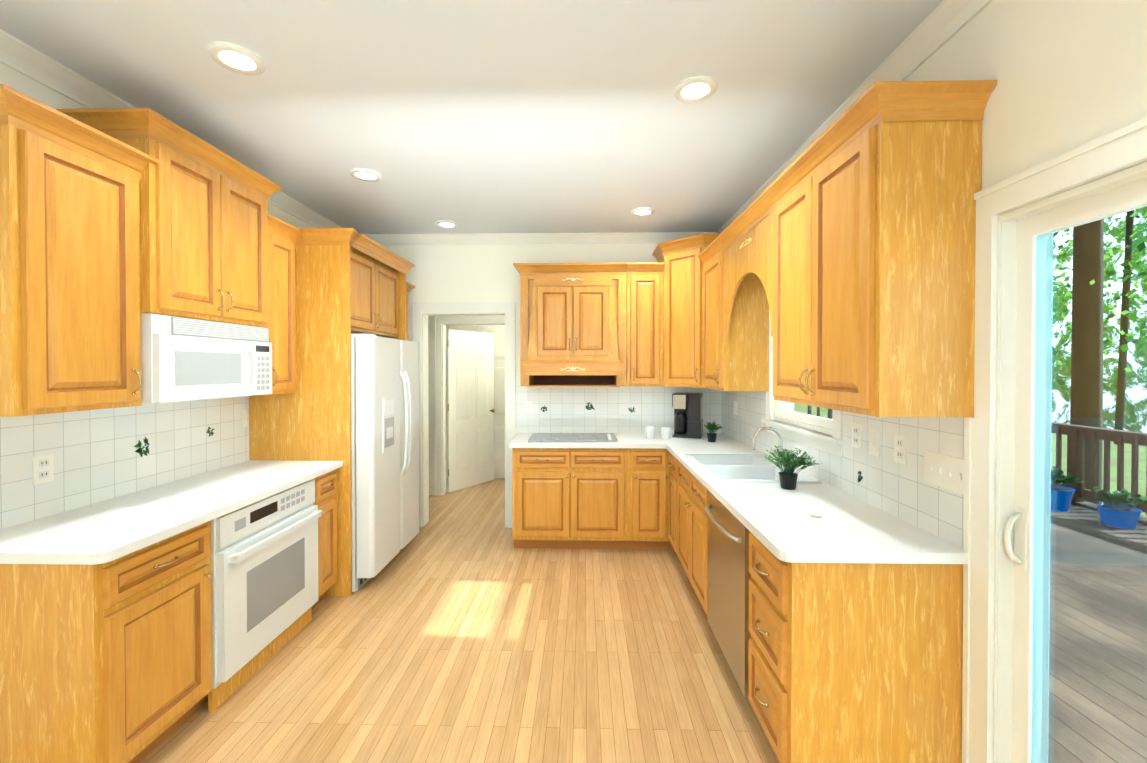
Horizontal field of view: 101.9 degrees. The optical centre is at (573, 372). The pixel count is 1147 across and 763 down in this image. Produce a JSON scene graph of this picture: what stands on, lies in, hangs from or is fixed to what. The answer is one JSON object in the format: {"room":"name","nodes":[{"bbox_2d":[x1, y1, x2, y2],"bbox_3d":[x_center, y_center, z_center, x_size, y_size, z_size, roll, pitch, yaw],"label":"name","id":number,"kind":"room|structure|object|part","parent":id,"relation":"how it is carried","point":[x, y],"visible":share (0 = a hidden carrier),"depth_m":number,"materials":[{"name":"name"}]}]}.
{"room":"kitchen","nodes":[
{"label":"kitchen","id":0,"kind":"room"},
{"bbox_2d":[0,63,315,227],"bbox_3d":[-2.313,0.127,0.831,0.150,2.800,7.650,0,1,1],"label":"wall","id":1,"kind":"structure","parent":0,"point":[22,83],"depth_m":1.95,"materials":[{"name":"beige paint"}]},
{"bbox_2d":[0,84,158,416],"bbox_3d":[-2.022,-0.393,1.794,0.384,1.080,0.569,0,1,1],"label":"upper cabinet","id":2,"kind":"object","parent":1,"relation":"attached to","point":[70,312],"visible":1,"depth_m":1.71,"materials":[{"name":"brown wood"}]},
{"bbox_2d":[0,396,248,529],"bbox_3d":[-2.199,0.373,2.350,0.008,0.458,1.548,0,1,1],"label":"tile backsplash","id":3,"kind":"structure","parent":1,"relation":"attached to","point":[97,458],"depth_m":2.21,"materials":[{"name":"white tile"}]},
{"bbox_2d":[32,454,53,484],"bbox_3d":[-2.201,0.402,1.932,0.007,0.115,0.072,0,1,1],"label":"electrical outlet plate","id":4,"kind":"object","parent":3,"relation":"attached to","point":[42,465],"depth_m":1.93,"materials":[{"name":"white plastic"}]},
{"bbox_2d":[241,410,247,426],"bbox_3d":[-2.173,0.305,3.075,0.012,0.110,0.050,0,1,1],"label":"electrical outlet plate","id":5,"kind":"object","parent":3,"relation":"attached to","point":[244,423],"depth_m":3.07,"materials":[{"name":"white plastic"}]},
{"bbox_2d":[133,437,148,456],"bbox_3d":[-2.194,0.381,2.363,0.002,0.108,0.087,0,1,1],"label":"wall tile","id":6,"kind":"structure","parent":1,"relation":"attached to","point":[144,452],"depth_m":2.37,"materials":[{"name":"green tile"}]},
{"bbox_2d":[56,108,282,327],"bbox_3d":[-1.988,-0.691,2.401,0.424,0.855,0.868,0,1,1],"label":"upper cabinet","id":7,"kind":"object","parent":1,"relation":"attached to","point":[203,230],"visible":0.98,"depth_m":2.23,"materials":[{"name":"brown wood"}]},
{"bbox_2d":[141,313,271,403],"bbox_3d":[-1.975,-0.064,2.407,0.449,0.394,0.752,0,1,1],"label":"microwave","id":8,"kind":"object","parent":7,"relation":"attached to","point":[185,359],"visible":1,"depth_m":2.26,"materials":[{"name":"white plastic"}]},
{"bbox_2d":[0,29,342,227],"bbox_3d":[-2.200,-1.230,0.740,0.078,0.085,7.500,0,1,1],"label":"crown molding","id":9,"kind":"structure","parent":1,"relation":"attached to","point":[15,54],"depth_m":2.00,"materials":[{"name":"white"}]},
{"bbox_2d":[206,427,213,435],"bbox_3d":[-2.184,0.356,2.798,0.002,0.064,0.066,0,1,1],"label":"wall tile","id":10,"kind":"structure","parent":1,"relation":"attached to","point":[208,431],"depth_m":2.79,"materials":[{"name":"green tile"}]},
{"bbox_2d":[263,213,300,394],"bbox_3d":[-1.996,-0.404,2.921,0.384,1.080,0.382,0,1,1],"label":"upper cabinet","id":11,"kind":"object","parent":1,"relation":"attached to","point":[283,236],"visible":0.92,"depth_m":2.94,"materials":[{"name":"brown wood"}]},
{"bbox_2d":[406,282,414,339],"bbox_3d":[-1.830,-0.562,4.269,0.654,0.510,0.315,0,1,1],"label":"upper cabinet","id":12,"kind":"object","parent":1,"relation":"attached to","point":[409,287],"visible":0.04,"depth_m":4.31,"materials":[{"name":"brown wood"}]},
{"bbox_2d":[428,315,433,484],"bbox_3d":[-1.038,0.080,5.638,4.960,2.800,0.120,0,1,1],"label":"wall","id":13,"kind":"structure","parent":0,"point":[431,387],"depth_m":5.59,"materials":[{"name":"beige paint"}]},
{"bbox_2d":[429,485,433,494],"bbox_3d":[-2.594,1.420,5.618,1.850,0.120,0.014,0,1,1],"label":"baseboard","id":14,"kind":"structure","parent":13,"relation":"attached to","point":[431,489],"depth_m":5.58,"materials":[{"name":"white wood"}]},
{"bbox_2d":[447,329,494,491],"bbox_3d":[-1.324,0.471,6.041,0.178,2.000,0.806,0,1,33],"label":"hall door","id":15,"kind":"structure","parent":13,"relation":"in","point":[470,408],"depth_m":5.99,"materials":[{"name":"white wood"}]},
{"bbox_2d":[139,478,779,762],"bbox_3d":[-1.201,1.548,1.805,5.110,0.060,9.620,0,1,1],"label":"floor","id":16,"kind":"structure","parent":0,"point":[458,628],"depth_m":2.35,"materials":[{"name":"brown wood"}]},
{"bbox_2d":[0,521,212,762],"bbox_3d":[-1.887,1.080,1.828,0.652,0.875,0.494,0,1,1],"label":"base cabinet","id":17,"kind":"object","parent":16,"relation":"on","point":[109,662],"visible":1,"depth_m":1.60,"materials":[{"name":"brown wood"}]},
{"bbox_2d":[0,460,342,564],"bbox_3d":[-1.877,0.618,2.342,0.636,0.036,1.557,0,1,1],"label":"countertop","id":18,"kind":"structure","parent":17,"relation":"on","point":[109,530],"depth_m":1.98,"materials":[{"name":"white stone"}]},
{"bbox_2d":[196,479,321,711],"bbox_3d":[-1.856,1.075,2.455,0.685,0.872,0.758,0,1,1],"label":"wall oven","id":19,"kind":"object","parent":16,"relation":"on","point":[264,577],"visible":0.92,"depth_m":2.31,"materials":[{"name":"white metal"}]},
{"bbox_2d":[312,469,336,607],"bbox_3d":[-1.861,1.068,2.981,0.652,0.875,0.288,0,1,1],"label":"base cabinet","id":20,"kind":"object","parent":16,"relation":"on","point":[326,493],"visible":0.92,"depth_m":2.97,"materials":[{"name":"brown wood"}]},
{"bbox_2d":[249,228,414,596],"bbox_3d":[-1.801,0.275,3.616,0.743,2.450,1.110,0,1,1],"label":"cabinet","id":21,"kind":"object","parent":16,"relation":"on","point":[349,281],"visible":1,"depth_m":3.12,"materials":[{"name":"brown wood"}]},
{"bbox_2d":[351,334,418,591],"bbox_3d":[-1.712,0.610,3.616,0.864,1.755,0.920,0,1,1],"label":"refrigerator","id":22,"kind":"object","parent":16,"relation":"on","point":[385,439],"visible":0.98,"depth_m":3.30,"materials":[{"name":"white metal"}]},
{"bbox_2d":[512,448,627,548],"bbox_3d":[-0.022,1.057,4.136,0.960,0.875,0.652,0,1,1],"label":"base cabinet","id":23,"kind":"object","parent":16,"relation":"on","point":[569,498],"visible":0.98,"depth_m":3.85,"materials":[{"name":"brown wood"}]},
{"bbox_2d":[509,433,664,447],"bbox_3d":[0.118,0.600,4.128,1.290,0.036,0.640,0,1,1],"label":"countertop","id":24,"kind":"structure","parent":23,"relation":"on","point":[625,440],"depth_m":3.83,"materials":[{"name":"white stone"}]},
{"bbox_2d":[528,433,617,441],"bbox_3d":[-0.002,0.570,4.139,0.760,0.023,0.500,0,1,1],"label":"cooktop","id":25,"kind":"object","parent":24,"relation":"in","point":[572,437],"visible":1,"depth_m":4.10,"materials":[{"name":"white glass"}]},
{"bbox_2d":[643,426,654,438],"bbox_3d":[0.664,0.532,4.113,0.108,0.100,0.080,0,1,1],"label":"mug","id":26,"kind":"object","parent":24,"relation":"on","point":[650,431],"visible":1,"depth_m":4.08,"materials":[{"name":"white ceramic"}]},
{"bbox_2d":[627,448,668,549],"bbox_3d":[0.628,1.057,4.121,0.338,0.875,0.652,0,1,1],"label":"base cabinet","id":27,"kind":"object","parent":16,"relation":"on","point":[648,501],"visible":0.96,"depth_m":3.83,"materials":[{"name":"brown wood"}]},
{"bbox_2d":[666,452,678,553],"bbox_3d":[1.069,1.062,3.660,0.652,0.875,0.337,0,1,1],"label":"base cabinet","id":28,"kind":"object","parent":16,"relation":"on","point":[672,477],"visible":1,"depth_m":3.65,"materials":[{"name":"brown wood"}]},
{"bbox_2d":[677,461,707,615],"bbox_3d":[1.055,1.068,3.045,0.652,0.875,0.888,0,1,1],"label":"base cabinet","id":29,"kind":"object","parent":16,"relation":"on","point":[692,525],"visible":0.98,"depth_m":2.95,"materials":[{"name":"brown wood"}]},
{"bbox_2d":[705,490,750,697],"bbox_3d":[1.025,1.076,2.295,0.678,0.874,0.602,0,1,1],"label":"dishwasher","id":30,"kind":"object","parent":16,"relation":"on","point":[729,575],"visible":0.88,"depth_m":2.20,"materials":[{"name":"grey"}]},
{"bbox_2d":[748,532,962,762],"bbox_3d":[1.027,1.080,1.791,0.652,0.875,0.393,0,1,1],"label":"base cabinet","id":31,"kind":"object","parent":16,"relation":"on","point":[855,662],"visible":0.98,"depth_m":1.59,"materials":[{"name":"brown wood"}]},
{"bbox_2d":[657,433,967,563],"bbox_3d":[1.055,0.610,2.997,0.636,0.039,2.860,0,1,1],"label":"countertop","id":32,"kind":"structure","parent":31,"relation":"on","point":[822,522],"depth_m":1.87,"materials":[{"name":"white"}]},
{"bbox_2d":[661,427,673,438],"bbox_3d":[0.820,0.532,4.070,0.108,0.100,0.080,0,1,1],"label":"mug","id":33,"kind":"object","parent":32,"relation":"on","point":[665,432],"visible":1,"depth_m":4.04,"materials":[{"name":"white ceramic"}]},
{"bbox_2d":[672,393,702,438],"bbox_3d":[1.038,0.387,4.228,0.250,0.388,0.262,0,1,19],"label":"coffee maker","id":34,"kind":"object","parent":32,"relation":"on","point":[688,419],"visible":1,"depth_m":4.12,"materials":[{"name":"black plastic"}]},
{"bbox_2d":[704,421,721,441],"bbox_3d":[1.169,0.494,3.921,0.159,0.179,0.171,0,1,1],"label":"potted plant","id":35,"kind":"object","parent":32,"relation":"on","point":[711,436],"visible":1,"depth_m":3.89,"materials":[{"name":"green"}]},
{"bbox_2d":[684,454,821,482],"bbox_3d":[1.063,0.669,2.905,0.573,0.170,0.778,0,1,1],"label":"sink","id":36,"kind":"object","parent":32,"relation":"in","point":[736,468],"visible":0.4,"depth_m":2.88,"materials":[{"name":"white ceramic"}]},
{"bbox_2d":[752,427,789,468],"bbox_3d":[1.219,0.461,2.901,0.208,0.244,0.293,0,1,1],"label":"faucet","id":37,"kind":"object","parent":32,"relation":"on","point":[758,431],"visible":0.67,"depth_m":2.89,"materials":[{"name":"silver metal"}]},
{"bbox_2d":[764,445,821,489],"bbox_3d":[1.112,0.490,2.406,0.262,0.217,0.259,0,1,1],"label":"potted plant","id":38,"kind":"object","parent":32,"relation":"on","point":[788,479],"visible":1,"depth_m":2.38,"materials":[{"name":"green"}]},
{"bbox_2d":[0,0,942,233],"bbox_3d":[-1.127,-1.322,1.700,5.260,0.080,9.770,0,1,1],"label":"ceiling","id":39,"kind":"structure","parent":0,"point":[519,116],"depth_m":2.13,"materials":[{"name":"white paint"}]},
{"bbox_2d":[208,42,264,75],"bbox_3d":[-1.373,-1.276,1.901,0.190,0.012,0.190,0,1,1],"label":"recessed light","id":40,"kind":"object","parent":39,"relation":"in","point":[236,56],"visible":1,"depth_m":1.89,"materials":[{"name":"white plastic"}]},
{"bbox_2d":[350,168,381,181],"bbox_3d":[-1.357,-1.287,3.041,0.190,0.012,0.190,0,1,1],"label":"recessed light","id":41,"kind":"object","parent":39,"relation":"in","point":[363,173],"visible":0.9,"depth_m":3.03,"materials":[{"name":"white plastic"}]},
{"bbox_2d":[435,220,457,227],"bbox_3d":[-1.113,-1.298,4.085,0.190,0.012,0.190,0,1,1],"label":"recessed light","id":42,"kind":"object","parent":39,"relation":"in","point":[448,224],"visible":0.88,"depth_m":4.08,"materials":[{"name":"white"}]},
{"bbox_2d":[631,207,654,216],"bbox_3d":[0.560,-1.294,3.757,0.190,0.012,0.190,0,1,1],"label":"recessed light","id":43,"kind":"object","parent":39,"relation":"in","point":[641,211],"visible":0.94,"depth_m":3.74,"materials":[{"name":"white"}]},
{"bbox_2d":[674,76,716,102],"bbox_3d":[0.552,-1.278,2.107,0.190,0.012,0.190,0,1,1],"label":"recessed light","id":44,"kind":"object","parent":39,"relation":"in","point":[695,87],"visible":0.96,"depth_m":2.10,"materials":[{"name":"white plastic"}]},
{"bbox_2d":[446,325,504,476],"bbox_3d":[-1.018,0.071,6.538,5.260,2.800,0.120,0,1,1],"label":"wall","id":45,"kind":"structure","parent":0,"point":[473,328],"depth_m":6.47,"materials":[{"name":"beige paint"}]},
{"bbox_2d":[494,334,504,477],"bbox_3d":[-0.834,0.468,6.407,0.816,2.000,0.117,0,1,1],"label":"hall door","id":46,"kind":"structure","parent":45,"relation":"in","point":[499,405],"depth_m":6.42,"materials":[{"name":"white wood"}]},
{"bbox_2d":[382,244,657,435],"bbox_3d":[-0.368,0.090,4.537,3.570,2.800,0.150,0,1,1],"label":"wall","id":47,"kind":"structure","parent":0,"point":[463,273],"depth_m":4.46,"materials":[{"name":"beige paint"}]},
{"bbox_2d":[411,302,515,527],"bbox_3d":[-1.053,0.410,4.556,1.000,2.160,0.198,0,1,1],"label":"door frame","id":48,"kind":"structure","parent":47,"relation":"attached to","point":[491,315],"depth_m":4.44,"materials":[{"name":"white wood"}]},
{"bbox_2d":[364,232,715,244],"bbox_3d":[-0.371,-1.266,4.410,3.390,0.085,0.078,0,1,1],"label":"crown molding","id":49,"kind":"structure","parent":47,"relation":"attached to","point":[629,237],"depth_m":4.41,"materials":[{"name":"white"}]},
{"bbox_2d":[513,263,626,386],"bbox_3d":[-0.028,-0.416,4.195,0.995,1.080,0.505,0,1,1],"label":"upper cabinet","id":50,"kind":"object","parent":47,"relation":"attached to","point":[572,324],"visible":1,"depth_m":3.99,"materials":[{"name":"brown wood"}]},
{"bbox_2d":[585,403,594,409],"bbox_3d":[0.158,0.326,4.444,0.098,0.074,0.002,0,1,1],"label":"wall tile","id":51,"kind":"structure","parent":47,"relation":"attached to","point":[587,407],"depth_m":4.44,"materials":[{"name":"green tile"}]},
{"bbox_2d":[517,385,719,432],"bbox_3d":[0.420,0.352,4.443,1.931,0.458,0.008,0,1,1],"label":"tile backsplash","id":52,"kind":"structure","parent":47,"relation":"attached to","point":[566,412],"depth_m":4.44,"materials":[{"name":"white tile"}]},
{"bbox_2d":[524,402,531,413],"bbox_3d":[-0.435,0.342,4.452,0.072,0.115,0.012,0,1,1],"label":"electrical outlet plate","id":53,"kind":"object","parent":52,"relation":"attached to","point":[527,405],"depth_m":4.45,"materials":[{"name":"white plastic"}]},
{"bbox_2d":[626,262,664,385],"bbox_3d":[0.635,-0.417,4.241,0.321,1.080,0.384,0,1,1],"label":"upper cabinet","id":54,"kind":"object","parent":47,"relation":"attached to","point":[644,324],"visible":0.98,"depth_m":4.09,"materials":[{"name":"brown wood"}]},
{"bbox_2d":[652,233,719,387],"bbox_3d":[1.073,-0.500,4.089,0.665,1.250,0.665,0,1,1],"label":"upper cabinet","id":55,"kind":"object","parent":47,"relation":"attached to","point":[683,318],"visible":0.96,"depth_m":3.93,"materials":[{"name":"brown wood"}]},
{"bbox_2d":[772,0,1146,729],"bbox_3d":[1.405,0.129,0.671,0.150,2.800,7.800,0,1,1],"label":"wall","id":56,"kind":"structure","parent":0,"point":[1068,74],"depth_m":1.32,"materials":[{"name":"beige paint"}]},
{"bbox_2d":[698,237,768,390],"bbox_3d":[1.201,-0.410,3.535,0.384,1.080,0.545,0,1,1],"label":"upper cabinet","id":57,"kind":"object","parent":56,"relation":"attached to","point":[739,361],"visible":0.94,"depth_m":3.27,"materials":[{"name":"brown wood"}]},
{"bbox_2d":[717,191,773,343],"bbox_3d":[1.185,-0.568,2.831,0.383,0.750,0.857,0,1,1],"label":"window valance","id":58,"kind":"object","parent":56,"relation":"attached to","point":[745,237],"visible":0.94,"depth_m":2.73,"materials":[{"name":"brown wood"}]},
{"bbox_2d":[761,310,844,456],"bbox_3d":[1.419,-0.133,2.829,0.170,1.110,1.010,0,1,1],"label":"window","id":59,"kind":"structure","parent":56,"relation":"in","point":[834,443],"depth_m":2.80,"materials":[{"name":"white"}]},
{"bbox_3d":[1.447,-0.138,2.829,0.113,0.946,0.816,0,1,1],"label":"window frame by the sink","id":60,"kind":"part","parent":59,"relation":"part of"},
{"bbox_2d":[720,391,964,547],"bbox_3d":[1.378,0.367,2.998,0.008,0.458,2.855,0,1,1],"label":"tile backsplash","id":61,"kind":"structure","parent":56,"relation":"attached to","point":[900,490],"depth_m":2.01,"materials":[{"name":"white tile"}]},
{"bbox_2d":[734,401,736,414],"bbox_3d":[1.391,0.305,4.005,0.012,0.115,0.072,0,1,1],"label":"electrical outlet plate","id":62,"kind":"object","parent":61,"relation":"attached to","point":[735,402],"depth_m":4.00,"materials":[{"name":"white plastic"}]},
{"bbox_2d":[852,423,861,448],"bbox_3d":[1.353,0.303,2.225,0.007,0.115,0.072,0,1,1],"label":"electrical outlet plate","id":63,"kind":"object","parent":61,"relation":"attached to","point":[856,428],"depth_m":2.21,"materials":[{"name":"white plastic"}]},
{"bbox_2d":[869,429,880,456],"bbox_3d":[1.348,0.315,2.085,0.012,0.115,0.072,0,1,1],"label":"electrical outlet plate","id":64,"kind":"object","parent":61,"relation":"attached to","point":[874,435],"depth_m":2.08,"materials":[{"name":"white plastic"}]},
{"bbox_2d":[894,434,906,464],"bbox_3d":[1.346,0.317,1.915,0.007,0.115,0.072,0,1,1],"label":"electrical outlet plate","id":65,"kind":"object","parent":61,"relation":"attached to","point":[900,441],"depth_m":1.91,"materials":[{"name":"white plastic"}]},
{"bbox_2d":[924,450,963,494],"bbox_3d":[1.339,0.358,1.686,0.011,0.120,0.190,0,1,1],"label":"light switch plate","id":66,"kind":"object","parent":61,"relation":"attached to","point":[944,471],"depth_m":1.68,"materials":[{"name":"white plastic"}]},
{"bbox_2d":[716,0,992,232],"bbox_3d":[1.291,-1.229,0.661,0.078,0.085,7.500,0,1,1],"label":"crown molding","id":67,"kind":"structure","parent":56,"relation":"attached to","point":[937,28],"depth_m":1.80,"materials":[{"name":"white"}]},
{"bbox_2d":[858,471,862,482],"bbox_3d":[1.355,0.496,2.198,0.002,0.067,0.047,0,1,1],"label":"wall tile","id":68,"kind":"structure","parent":56,"relation":"attached to","point":[860,477],"depth_m":2.20,"materials":[{"name":"green tile"}]},
{"bbox_2d":[764,80,996,417],"bbox_3d":[1.165,-0.394,1.945,0.384,1.080,0.915,0,1,1],"label":"upper cabinet","id":69,"kind":"object","parent":56,"relation":"attached to","point":[873,188],"visible":1,"depth_m":1.55,"materials":[{"name":"brown wood"}]},
{"bbox_2d":[962,117,1146,762],"bbox_3d":[1.321,0.475,0.557,0.042,2.110,2.040,0,1,1],"label":"door frame","id":70,"kind":"structure","parent":56,"relation":"attached to","point":[1118,149],"depth_m":1.49,"materials":[{"name":"white wood"}]},
{"bbox_2d":[995,162,1146,762],"bbox_3d":[1.393,0.521,0.555,0.139,2.018,1.856,0,1,1],"label":"sliding door","id":71,"kind":"structure","parent":56,"relation":"in","point":[1025,406],"depth_m":1.42,"materials":[{"name":"white"}]},
{"label":"outside","id":72,"kind":"structure","parent":0,"visible":0},
{"bbox_2d":[794,403,1146,516],"bbox_3d":[30.814,3.043,4.285,58.490,0.100,90.000,0,1,1],"label":"ground","id":73,"kind":"structure","parent":72,"point":[1113,449],"depth_m":15.38,"materials":[{"name":"green plant"}]},
{"bbox_2d":[808,210,1133,503],"bbox_3d":[15.181,-8.756,9.459,14.216,23.611,59.846,0,1,1],"label":"trees","id":74,"kind":"object","parent":73,"relation":"on","point":[1091,347],"depth_m":8.03,"materials":[{"name":"brown plant"}]},
{"bbox_2d":[1048,501,1146,762],"bbox_3d":[3.841,2.307,2.388,4.635,1.410,17.000,0,1,1],"label":"deck","id":75,"kind":"object","parent":73,"relation":"on","point":[1137,616],"depth_m":2.78,"materials":[{"name":"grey wood"}]},
{"bbox_2d":[1051,466,1082,511],"bbox_3d":[5.526,1.332,5.403,0.559,0.478,0.615,0,1,1],"label":"pot","id":76,"kind":"object","parent":75,"relation":"on","point":[1062,494],"depth_m":5.25,"materials":[{"name":"blue plastic"}]},
{"bbox_2d":[1051,422,1146,514],"bbox_3d":[6.058,1.142,2.326,0.140,0.920,17.000,0,1,1],"label":"deck railing","id":77,"kind":"object","parent":75,"relation":"on","point":[1059,427],"depth_m":5.44,"materials":[{"name":"brown wood"}]},
{"bbox_2d":[1092,486,1146,528],"bbox_3d":[5.624,1.387,4.799,0.429,0.379,0.479,0,1,1],"label":"pot","id":78,"kind":"object","parent":75,"relation":"on","point":[1117,517],"depth_m":4.73,"materials":[{"name":"blue"}]},
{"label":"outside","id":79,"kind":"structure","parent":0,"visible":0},
{"bbox_2d":[1051,206,1146,432],"bbox_3d":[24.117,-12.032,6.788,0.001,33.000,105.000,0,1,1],"label":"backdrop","id":80,"kind":"structure","parent":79,"point":[1114,332],"depth_m":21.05,"materials":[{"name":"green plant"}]},
{"bbox_2d":[1052,209,1146,384],"bbox_3d":[13.868,-6.226,13.778,17.830,13.742,48.098,0,1,1],"label":"trees","id":81,"kind":"object","parent":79,"point":[1137,263],"depth_m":13.40,"materials":[{"name":"green plant"}]}
]}

